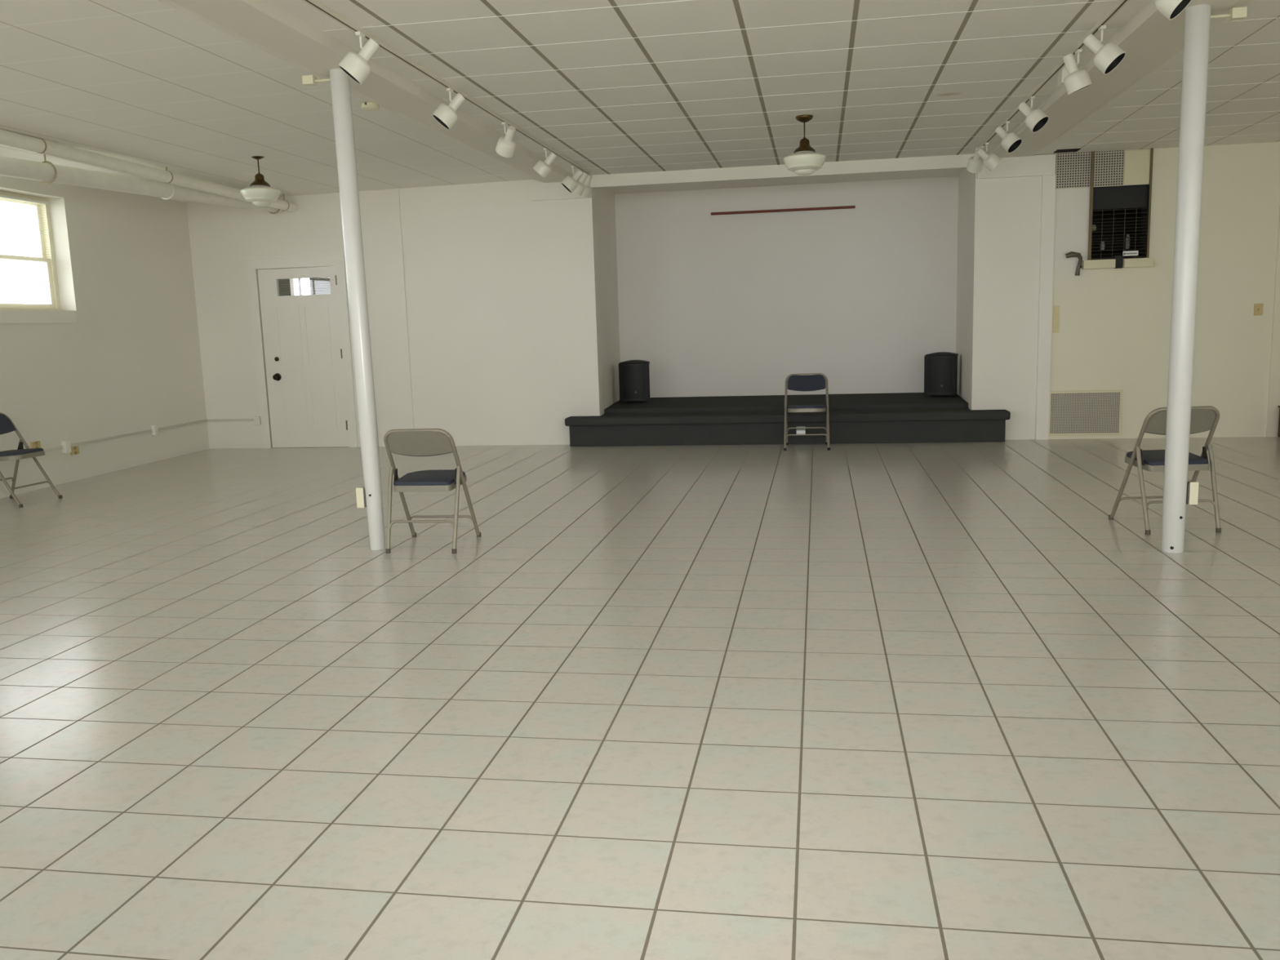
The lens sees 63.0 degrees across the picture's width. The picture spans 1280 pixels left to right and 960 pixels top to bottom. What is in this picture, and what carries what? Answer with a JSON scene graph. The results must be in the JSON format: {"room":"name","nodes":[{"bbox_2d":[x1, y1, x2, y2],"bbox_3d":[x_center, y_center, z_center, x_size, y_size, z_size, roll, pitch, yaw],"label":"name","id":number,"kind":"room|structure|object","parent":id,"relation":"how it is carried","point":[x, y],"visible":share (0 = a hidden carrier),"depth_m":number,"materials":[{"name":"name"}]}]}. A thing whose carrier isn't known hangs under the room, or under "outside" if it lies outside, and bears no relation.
{"room":"community hall","nodes":[
{"label":"community hall","id":0,"kind":"room"},
{"bbox_2d":[0,175,209,498],"bbox_3d":[-6.257,-0.816,5.450,0.292,3.136,14.658,-1,9,7],"label":"wall","id":1,"kind":"structure","parent":0,"point":[131,361],"depth_m":10.72,"materials":[{"name":"paint"}]},
{"bbox_2d":[0,191,61,310],"bbox_3d":[-5.843,-2.062,9.362,0.130,1.076,1.690,-1,9,7],"label":"window","id":2,"kind":"structure","parent":1,"relation":"in","point":[41,208],"depth_m":10.04,"materials":[{"name":"beige paint"}]},
{"bbox_2d":[30,440,40,448],"bbox_3d":[-5.580,-0.318,9.643,0.019,0.075,0.117,-1,9,7],"label":"outlet plate","id":3,"kind":"object","parent":1,"relation":"attached to","point":[34,444],"visible":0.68,"depth_m":9.63,"materials":[{"name":"beige plastic"}]},
{"bbox_2d":[0,310,76,323],"bbox_3d":[-5.629,-1.467,9.375,0.016,0.117,1.713,-1,9,7],"label":"apron","id":4,"kind":"object","parent":1,"relation":"attached to","point":[6,316],"visible":1,"depth_m":9.67,"materials":[{"name":"white paint"}]},
{"bbox_2d":[61,440,71,453],"bbox_3d":[-5.518,-0.319,10.043,0.046,0.117,0.072,-1,9,7],"label":"box","id":5,"kind":"object","parent":1,"relation":"attached to","point":[66,445],"visible":1,"depth_m":10.02,"materials":[{"name":"white plastic"}]},
{"bbox_2d":[70,445,79,455],"bbox_3d":[-5.513,-0.288,10.184,0.019,0.078,0.117,-1,9,7],"label":"outlet plate","id":6,"kind":"object","parent":1,"relation":"attached to","point":[74,450],"visible":1,"depth_m":10.17,"materials":[{"name":"beige plastic"}]},
{"bbox_2d":[43,418,208,452],"bbox_3d":[-5.454,-0.422,10.695,0.018,0.029,3.894,-1,9,7],"label":"wire raceway","id":7,"kind":"object","parent":1,"relation":"attached to","point":[206,420],"visible":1,"depth_m":10.98,"materials":[{"name":"white plastic"}]},
{"bbox_2d":[151,424,158,435],"bbox_3d":[-5.343,-0.549,11.494,0.046,0.110,0.058,-1,9,7],"label":"box","id":8,"kind":"object","parent":1,"relation":"attached to","point":[155,432],"visible":1,"depth_m":11.47,"materials":[{"name":"white plastic"}]},
{"bbox_2d":[0,0,573,203],"bbox_3d":[-4.600,-2.288,5.142,5.590,0.228,14.186,0,9,10],"label":"ceiling","id":9,"kind":"structure","parent":0,"point":[147,82],"depth_m":7.26,"materials":[{"name":"tile"}]},
{"bbox_2d":[0,154,282,213],"bbox_3d":[-4.888,-2.393,7.850,0.180,0.442,8.613,0,9,10],"label":"drain pipe","id":10,"kind":"object","parent":9,"relation":"hanging from","point":[48,172],"visible":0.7,"depth_m":9.08,"materials":[{"name":"white plastic"}]},
{"bbox_2d":[0,128,297,212],"bbox_3d":[-4.707,-2.549,7.795,0.113,0.267,8.611,0,9,10],"label":"ceiling pipe","id":11,"kind":"object","parent":9,"relation":"attached to","point":[38,145],"visible":0.91,"depth_m":8.96,"materials":[{"name":"white metal"}]},
{"bbox_2d":[240,155,280,206],"bbox_3d":[-3.415,-2.690,9.376,0.344,0.460,0.344,0,9,10],"label":"pendant light","id":12,"kind":"object","parent":9,"relation":"hanging from","point":[260,193],"visible":0.96,"depth_m":9.31,"materials":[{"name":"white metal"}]},
{"bbox_2d":[156,0,573,182],"bbox_3d":[-2.111,-2.226,4.702,0.536,0.065,13.942,0,9,10],"label":"beam","id":13,"kind":"structure","parent":9,"relation":"attached to","point":[264,25],"depth_m":6.05,"materials":[{"name":"paint"}]},
{"bbox_2d":[361,102,379,111],"bbox_3d":[-1.900,-2.632,7.360,0.127,0.044,0.130,0,9,10],"label":"smoke detector","id":14,"kind":"object","parent":9,"relation":"attached to","point":[367,106],"visible":0.93,"depth_m":7.32,"materials":[{"name":"beige plastic"}]},
{"bbox_2d":[278,277,330,296],"bbox_3d":[-4.374,-2.022,12.903,1.788,3.120,0.861,0,9,10],"label":"blind","id":15,"kind":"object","parent":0,"point":[317,283],"depth_m":13.14,"materials":[{"name":"grey paint"}]},
{"bbox_2d":[297,278,302,295],"bbox_3d":[-4.282,-2.493,13.164,0.026,0.520,0.049,0,9,10],"label":"mullion","id":16,"kind":"structure","parent":15,"relation":"attached to","point":[300,280],"depth_m":13.15,"materials":[{"name":"beige paint"}]},
{"bbox_2d":[595,187,620,414],"bbox_3d":[-0.472,-2.112,12.691,0.322,3.120,1.771,0,9,10],"label":"wall","id":17,"kind":"structure","parent":0,"point":[604,197],"depth_m":12.57,"materials":[{"name":"paint"}]},
{"bbox_2d":[0,436,1279,959],"bbox_3d":[0.153,0.559,5.950,14.982,0.162,16.461,0,9,10],"label":"floor","id":18,"kind":"structure","parent":0,"point":[909,700],"depth_m":3.71,"materials":[{"name":"tile"}]},
{"bbox_2d":[0,412,62,507],"bbox_3d":[-5.341,-0.183,8.869,0.518,0.767,0.474,0,9,12],"label":"folding chair","id":19,"kind":"object","parent":18,"relation":"on","point":[6,425],"visible":1,"depth_m":8.95,"materials":[{"name":"grey metal"}]},
{"bbox_2d":[328,68,385,550],"bbox_3d":[-1.726,-1.000,6.410,0.112,2.900,0.176,-9,11,-38],"label":"support column","id":20,"kind":"structure","parent":18,"relation":"on","point":[340,80],"depth_m":6.35,"materials":[{"name":"metal"}]},
{"bbox_2d":[302,74,329,86],"bbox_3d":[-1.932,-2.413,6.294,0.198,0.052,0.058,0,9,10],"label":"junction box","id":21,"kind":"object","parent":20,"relation":"attached to","point":[307,80],"visible":0.91,"depth_m":6.28,"materials":[{"name":"beige plastic"}]},
{"bbox_2d":[355,487,366,507],"bbox_3d":[-1.738,0.106,6.560,0.060,0.127,0.076,0,9,10],"label":"outlet box","id":22,"kind":"object","parent":20,"relation":"attached to","point":[360,492],"visible":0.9,"depth_m":6.52,"materials":[{"name":"beige plastic"}]},
{"bbox_2d":[383,428,480,553],"bbox_3d":[-1.326,0.036,6.613,0.474,0.767,0.518,-1,9,8],"label":"folding chair","id":23,"kind":"object","parent":18,"relation":"on","point":[411,442],"visible":1,"depth_m":6.45,"materials":[{"name":"grey metal"}]},
{"bbox_2d":[564,392,1010,446],"bbox_3d":[1.686,-0.734,12.313,4.755,0.372,2.204,0,9,10],"label":"stage platform","id":24,"kind":"object","parent":18,"relation":"on","point":[892,417],"visible":1,"depth_m":11.42,"materials":[{"name":"black wood"}]},
{"bbox_2d":[618,360,649,403],"bbox_3d":[-0.059,-1.220,12.899,0.370,0.520,0.342,-1,9,6],"label":"loudspeaker","id":25,"kind":"object","parent":24,"relation":"on","point":[633,375],"visible":1,"depth_m":12.74,"materials":[{"name":"black plastic"}]},
{"bbox_2d":[622,364,645,398],"bbox_3d":[-0.073,-1.200,12.757,0.333,0.405,0.050,-1,9,6],"label":"grille","id":26,"kind":"object","parent":25,"relation":"attached to","point":[633,376],"depth_m":12.74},
{"bbox_2d":[924,351,958,396],"bbox_3d":[3.566,-1.249,12.344,0.370,0.520,0.342,2,9,22],"label":"loudspeaker","id":27,"kind":"object","parent":24,"relation":"on","point":[940,368],"visible":1,"depth_m":12.19,"materials":[{"name":"black plastic"}]},
{"bbox_2d":[928,357,952,392],"bbox_3d":[3.513,-1.230,12.212,0.333,0.405,0.050,2,9,22],"label":"grille","id":28,"kind":"object","parent":27,"relation":"attached to","point":[940,369],"depth_m":12.19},
{"bbox_2d":[783,373,830,450],"bbox_3d":[1.742,-0.718,10.917,0.474,0.767,0.518,0,9,9],"label":"folding chair","id":29,"kind":"object","parent":18,"relation":"on","point":[807,381],"visible":1,"depth_m":10.99,"materials":[{"name":"grey metal"}]},
{"bbox_2d":[796,426,805,430],"bbox_3d":[1.716,-0.546,11.137,0.095,0.034,0.002,0,9,9],"label":"print","id":30,"kind":"object","parent":29,"relation":"attached to","point":[797,427],"depth_m":11.14},
{"bbox_2d":[1108,405,1221,534],"bbox_3d":[3.273,-0.090,6.493,0.474,0.767,0.518,-2,9,1],"label":"folding chair","id":31,"kind":"object","parent":18,"relation":"on","point":[1205,418],"visible":0.77,"depth_m":6.33,"materials":[{"name":"grey metal"}]},
{"bbox_2d":[1160,4,1211,552],"bbox_3d":[2.956,-1.034,5.666,0.124,2.898,0.133,0,9,10],"label":"support column","id":32,"kind":"structure","parent":18,"relation":"on","point":[1197,17],"depth_m":5.61,"materials":[{"name":"metal"}]},
{"bbox_2d":[1186,481,1199,504],"bbox_3d":[3.068,0.069,5.816,0.054,0.127,0.076,0,9,10],"label":"outlet box","id":33,"kind":"object","parent":32,"relation":"attached to","point":[1192,498],"visible":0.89,"depth_m":5.78,"materials":[{"name":"beige plastic"}]},
{"bbox_2d":[1210,6,1247,21],"bbox_3d":[3.064,-2.432,5.457,0.182,0.052,0.058,0,9,10],"label":"junction box","id":34,"kind":"object","parent":32,"relation":"attached to","point":[1235,13],"visible":0.92,"depth_m":5.43,"materials":[{"name":"beige plastic"}]},
{"bbox_2d":[1277,405,1279,437],"bbox_3d":[6.710,-0.565,10.325,0.592,0.318,0.424,0,9,10],"label":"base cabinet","id":35,"kind":"object","parent":18,"relation":"on","point":[1278,406],"visible":1,"depth_m":10.55,"materials":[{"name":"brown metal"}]},
{"bbox_2d":[269,0,1151,175],"bbox_3d":[0.280,-2.337,4.253,4.329,0.164,14.089,0,9,10],"label":"ceiling","id":36,"kind":"structure","parent":0,"point":[612,86],"depth_m":6.64,"materials":[{"name":"tile"}]},
{"bbox_2d":[302,0,591,174],"bbox_3d":[-1.454,-2.428,5.801,0.039,0.020,10.969,0,9,10],"label":"track","id":37,"kind":"object","parent":36,"relation":"attached to","point":[315,4],"visible":0.82,"depth_m":6.45,"materials":[{"name":"white metal"}]},
{"bbox_2d":[337,31,379,84],"bbox_3d":[-1.501,-2.245,5.556,0.217,0.264,0.158,0,9,10],"label":"track spotlight","id":38,"kind":"object","parent":37,"relation":"hanging from","point":[356,66],"visible":1,"depth_m":5.53,"materials":[{"name":"white metal"}]},
{"bbox_2d":[431,87,465,129],"bbox_3d":[-1.274,-2.462,6.923,0.216,0.264,0.160,0,9,10],"label":"track spotlight","id":39,"kind":"object","parent":37,"relation":"hanging from","point":[446,115],"visible":1,"depth_m":6.90,"materials":[{"name":"white metal"}]},
{"bbox_2d":[495,121,515,157],"bbox_3d":[-1.042,-2.669,8.208,0.148,0.256,0.230,-7,10,-32],"label":"track spotlight","id":40,"kind":"object","parent":37,"relation":"hanging from","point":[505,147],"visible":1,"depth_m":8.18,"materials":[{"name":"white metal"}]},
{"bbox_2d":[533,147,556,178],"bbox_3d":[-0.861,-2.858,9.438,0.222,0.265,0.149,0,9,10],"label":"track spotlight","id":41,"kind":"object","parent":37,"relation":"hanging from","point":[543,168],"visible":1,"depth_m":9.40,"materials":[{"name":"white metal"}]},
{"bbox_2d":[560,165,582,192],"bbox_3d":[-0.689,-3.032,10.531,0.224,0.263,0.159,0,9,10],"label":"track spotlight","id":42,"kind":"object","parent":37,"relation":"hanging from","point":[569,183],"visible":1,"depth_m":10.51,"materials":[{"name":"white metal"}]},
{"bbox_2d":[573,168,587,195],"bbox_3d":[-0.638,-3.074,10.804,0.206,0.265,0.148,0,9,10],"label":"track spotlight","id":43,"kind":"object","parent":37,"relation":"hanging from","point":[580,188],"visible":0.69,"depth_m":10.76,"materials":[{"name":"white metal"}]},
{"bbox_2d":[575,174,591,198],"bbox_3d":[-0.591,-3.116,11.058,0.186,0.262,0.154,0,9,10],"label":"track spotlight","id":44,"kind":"object","parent":37,"relation":"hanging from","point":[586,193],"visible":0.59,"depth_m":11.01,"materials":[{"name":"white metal"}]},
{"bbox_2d":[782,114,826,175],"bbox_3d":[1.327,-2.692,8.418,0.344,0.460,0.344,0,9,10],"label":"pendant light","id":45,"kind":"object","parent":36,"relation":"hanging from","point":[804,161],"visible":1,"depth_m":8.34,"materials":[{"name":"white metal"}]},
{"bbox_2d":[978,0,1129,147],"bbox_3d":[2.455,-2.435,5.043,0.039,0.020,10.790,0,9,10],"label":"track","id":46,"kind":"object","parent":36,"relation":"attached to","point":[1120,4],"visible":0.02,"depth_m":6.84,"materials":[{"name":"white metal"}]},
{"bbox_2d":[966,146,984,173],"bbox_3d":[3.261,-3.108,10.151,0.153,0.243,0.222,0,9,10],"label":"track spotlight","id":47,"kind":"object","parent":46,"relation":"hanging from","point":[975,164],"visible":0.86,"depth_m":10.12,"materials":[{"name":"white metal"}]},
{"bbox_2d":[976,142,1001,171],"bbox_3d":[3.310,-3.064,9.915,0.233,0.261,0.152,0,9,10],"label":"track spotlight","id":48,"kind":"object","parent":46,"relation":"hanging from","point":[991,161],"visible":1,"depth_m":9.88,"materials":[{"name":"white metal"}]},
{"bbox_2d":[995,120,1022,153],"bbox_3d":[3.097,-2.884,8.783,0.224,0.262,0.150,5,11,37],"label":"track spotlight","id":49,"kind":"object","parent":46,"relation":"hanging from","point":[1011,141],"visible":1,"depth_m":8.77,"materials":[{"name":"white metal"}]},
{"bbox_2d":[1017,96,1048,132],"bbox_3d":[2.931,-2.727,7.789,0.224,0.262,0.150,5,11,37],"label":"track spotlight","id":50,"kind":"object","parent":46,"relation":"hanging from","point":[1036,119],"visible":1,"depth_m":7.78,"materials":[{"name":"white metal"}]},
{"bbox_2d":[1057,66,1068,86],"bbox_3d":[2.835,-2.697,6.972,0.062,0.107,0.130,0,9,10],"label":"box","id":51,"kind":"object","parent":46,"relation":"attached to","point":[1063,73],"visible":0.48,"depth_m":6.92,"materials":[{"name":"white plastic"}]},
{"bbox_2d":[1062,48,1092,95],"bbox_3d":[2.699,-2.516,6.445,0.178,0.259,0.148,0,9,10],"label":"track spotlight","id":52,"kind":"object","parent":46,"relation":"hanging from","point":[1077,79],"visible":1,"depth_m":6.41,"materials":[{"name":"white metal"}]},
{"bbox_2d":[1083,25,1125,74],"bbox_3d":[2.622,-2.425,5.883,0.218,0.263,0.162,0,9,10],"label":"track spotlight","id":53,"kind":"object","parent":46,"relation":"hanging from","point":[1108,56],"visible":1,"depth_m":5.88,"materials":[{"name":"white metal"}]},
{"bbox_2d":[1155,0,1191,20],"bbox_3d":[2.431,-2.253,4.792,0.221,0.262,0.162,0,9,10],"label":"track spotlight","id":54,"kind":"object","parent":46,"relation":"hanging from","point":[1171,9],"visible":1,"depth_m":4.80,"materials":[{"name":"white metal"}]},
{"bbox_2d":[186,142,1279,448],"bbox_3d":[1.318,-1.953,11.386,14.495,3.088,0.227,0,9,10],"label":"wall","id":55,"kind":"structure","parent":0,"point":[501,285],"depth_m":11.60,"materials":[{"name":"paint"}]},
{"bbox_2d":[207,418,253,422],"bbox_3d":[-4.911,-0.718,12.550,0.627,0.029,0.016,0,9,10],"label":"wire raceway","id":56,"kind":"object","parent":55,"relation":"attached to","point":[220,420],"visible":1,"depth_m":12.55,"materials":[{"name":"white plastic"}]},
{"bbox_2d":[253,416,261,425],"bbox_3d":[-4.573,-0.712,12.482,0.075,0.104,0.039,0,9,10],"label":"box","id":57,"kind":"object","parent":55,"relation":"attached to","point":[257,421],"visible":1,"depth_m":12.46,"materials":[{"name":"white plastic"}]},
{"bbox_2d":[244,253,358,448],"bbox_3d":[-3.961,-1.493,12.259,1.254,2.242,0.042,0,9,10],"label":"door frame","id":58,"kind":"structure","parent":55,"relation":"attached to","point":[337,260],"depth_m":12.20,"materials":[{"name":"white paint"}]},
{"bbox_2d":[257,266,349,447],"bbox_3d":[-3.955,-1.425,12.273,0.995,2.097,0.115,0,9,10],"label":"door","id":59,"kind":"structure","parent":55,"relation":"in","point":[302,336],"depth_m":12.29,"materials":[{"name":"paint"}]},
{"bbox_2d":[278,278,329,295],"bbox_3d":[-3.910,-2.253,12.184,0.666,0.180,0.014,0,9,10],"label":"window","id":60,"kind":"structure","parent":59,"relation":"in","point":[278,278],"depth_m":12.18,"materials":[{"name":"glass"}]},
{"bbox_2d":[396,188,413,428],"bbox_3d":[-2.686,-1.853,12.000,0.023,2.953,0.032,0,9,10],"label":"batten","id":61,"kind":"object","parent":55,"relation":"attached to","point":[397,189],"visible":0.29,"depth_m":11.97,"materials":[{"name":"paint"}]},
{"bbox_2d":[529,182,591,200],"bbox_3d":[-0.870,-3.178,11.476,0.673,0.184,0.075,0,9,10],"label":"board","id":62,"kind":"object","parent":55,"relation":"attached to","point":[555,190],"visible":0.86,"depth_m":11.46,"materials":[{"name":"white paint"}]},
{"bbox_2d":[977,154,1055,178],"bbox_3d":[3.838,-3.196,10.666,0.757,0.197,0.084,0,9,10],"label":"beam","id":63,"kind":"structure","parent":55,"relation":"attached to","point":[1038,165],"depth_m":10.62,"materials":[{"name":"white paint"}]},
{"bbox_2d":[1035,174,1056,439],"bbox_3d":[4.205,-1.766,10.840,0.127,2.704,0.065,0,9,10],"label":"pilaster","id":64,"kind":"object","parent":55,"relation":"attached to","point":[1048,182],"visible":1,"depth_m":10.80,"materials":[{"name":"white paint"}]},
{"bbox_2d":[1052,306,1059,333],"bbox_3d":[4.319,-1.667,10.839,0.065,0.273,0.014,0,9,10],"label":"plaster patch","id":65,"kind":"object","parent":55,"relation":"attached to","point":[1055,326],"visible":1,"depth_m":10.83,"materials":[{"name":"beige paint"}]},
{"bbox_2d":[1065,251,1082,275],"bbox_3d":[4.442,-2.214,10.678,0.182,0.248,0.073,-2,9,-2],"label":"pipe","id":66,"kind":"object","parent":55,"relation":"attached to","point":[1072,254],"visible":1,"depth_m":10.65,"materials":[{"name":"grey metal"}]},
{"bbox_2d":[1048,390,1123,435],"bbox_3d":[4.651,-0.700,10.920,0.728,0.468,0.022,0,9,10],"label":"air vent","id":67,"kind":"object","parent":55,"relation":"in","point":[1085,412],"visible":1,"depth_m":10.92,"materials":[{"name":"white metal"}]},
{"bbox_2d":[1055,150,1124,188],"bbox_3d":[4.547,-3.144,10.551,0.650,0.361,0.022,0,9,10],"label":"air vent","id":68,"kind":"object","parent":55,"relation":"in","point":[1073,169],"visible":0.95,"depth_m":10.55,"materials":[{"name":"white metal"}]},
{"bbox_2d":[1081,147,1153,269],"bbox_3d":[4.852,-2.754,10.627,0.666,1.183,0.286,0,9,10],"label":"window","id":69,"kind":"structure","parent":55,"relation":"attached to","point":[1137,163],"depth_m":10.56,"materials":[{"name":"beige wood"}]},
{"bbox_2d":[1093,185,1147,209],"bbox_3d":[4.857,-2.862,10.582,0.540,0.221,0.013,0,9,10],"label":"shutter","id":70,"kind":"object","parent":55,"relation":"attached to","point":[1122,197],"depth_m":10.57,"materials":[{"name":"black metal"}]},
{"bbox_2d":[1253,303,1262,315],"bbox_3d":[6.218,-1.714,10.493,0.081,0.117,0.023,0,9,10],"label":"light switch","id":71,"kind":"object","parent":55,"relation":"attached to","point":[1258,308],"visible":1,"depth_m":10.49,"materials":[{"name":"beige plastic"}]},
{"bbox_2d":[1266,206,1279,436],"bbox_3d":[6.930,-1.576,10.402,1.154,2.291,0.039,0,9,10],"label":"door frame","id":72,"kind":"structure","parent":55,"relation":"attached to","point":[1273,397],"depth_m":10.54,"materials":[{"name":"beige paint"}]},
{"bbox_2d":[608,168,963,194],"bbox_3d":[1.612,-3.593,12.094,4.648,0.143,1.982,0,9,10],"label":"beam","id":73,"kind":"structure","parent":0,"point":[956,172],"depth_m":12.63,"materials":[{"name":"paint"}]},
{"bbox_2d":[614,176,958,397],"bbox_3d":[1.867,-2.321,13.252,4.485,3.218,0.162,0,9,10],"label":"wall","id":74,"kind":"structure","parent":0,"point":[732,304],"depth_m":13.16,"materials":[{"name":"paint"}]},
{"bbox_2d":[711,205,855,215],"bbox_3d":[1.770,-3.354,12.992,1.778,0.032,0.032,0,9,10],"label":"rod","id":75,"kind":"object","parent":74,"relation":"attached to","point":[844,206],"visible":1,"depth_m":12.98,"materials":[{"name":"red metal"}]},
{"bbox_2d":[955,168,973,407],"bbox_3d":[3.811,-2.135,11.958,0.283,3.120,1.771,0,9,10],"label":"wall","id":76,"kind":"structure","parent":0,"point":[965,178],"depth_m":11.84,"materials":[{"name":"paint"}]},
{"bbox_2d":[1091,208,1142,258],"bbox_3d":[5.227,-2.691,11.320,1.170,1.528,1.170,0,9,10],"label":"wall","id":77,"kind":"structure","parent":0,"point":[1129,222],"depth_m":11.81,"materials":[{"name":"paint"}]},
{"bbox_2d":[1091,228,1140,253],"bbox_3d":[5.195,-2.508,11.638,0.952,0.942,0.292,0,9,10],"label":"storage shelf","id":78,"kind":"object","parent":77,"relation":"on","point":[1130,230],"visible":0.09,"depth_m":11.49,"materials":[{"name":"metal"}]},
{"bbox_2d":[1092,224,1096,230],"bbox_3d":[5.017,-2.787,11.541,0.049,0.065,0.049,0,9,10],"label":"container","id":79,"kind":"object","parent":78,"relation":"on","point":[1094,227],"visible":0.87,"depth_m":11.52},
{"bbox_2d":[1100,241,1105,249],"bbox_3d":[5.119,-2.591,11.554,0.049,0.091,0.049,0,9,10],"label":"container","id":80,"kind":"object","parent":78,"relation":"on","point":[1103,242],"visible":0.58,"depth_m":11.54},
{"bbox_2d":[1124,233,1130,248],"bbox_3d":[5.374,-2.628,11.505,0.049,0.162,0.049,0,9,10],"label":"container","id":81,"kind":"object","parent":78,"relation":"on","point":[1127,237],"visible":0.9,"depth_m":11.49,"materials":[{"name":"beige plastic"}]},
{"bbox_2d":[988,0,1279,155],"bbox_3d":[4.837,-2.349,3.524,4.901,0.205,14.186,0,9,10],"label":"ceiling","id":82,"kind":"structure","parent":0,"point":[1242,106],"depth_m":8.17,"materials":[{"name":"tile"}]},
{"bbox_2d":[1053,148,1080,152],"bbox_3d":[4.247,-3.285,10.389,0.234,0.029,0.202,0,9,10],"label":"ceiling vent","id":83,"kind":"object","parent":82,"relation":"in","point":[1069,149],"visible":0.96,"depth_m":10.36,"materials":[{"name":"black metal"}]},
{"bbox_2d":[991,0,1253,157],"bbox_3d":[2.702,-2.252,3.878,0.585,0.065,13.942,0,9,10],"label":"beam","id":84,"kind":"structure","parent":82,"relation":"attached to","point":[1148,39],"depth_m":6.83,"materials":[{"name":"paint"}]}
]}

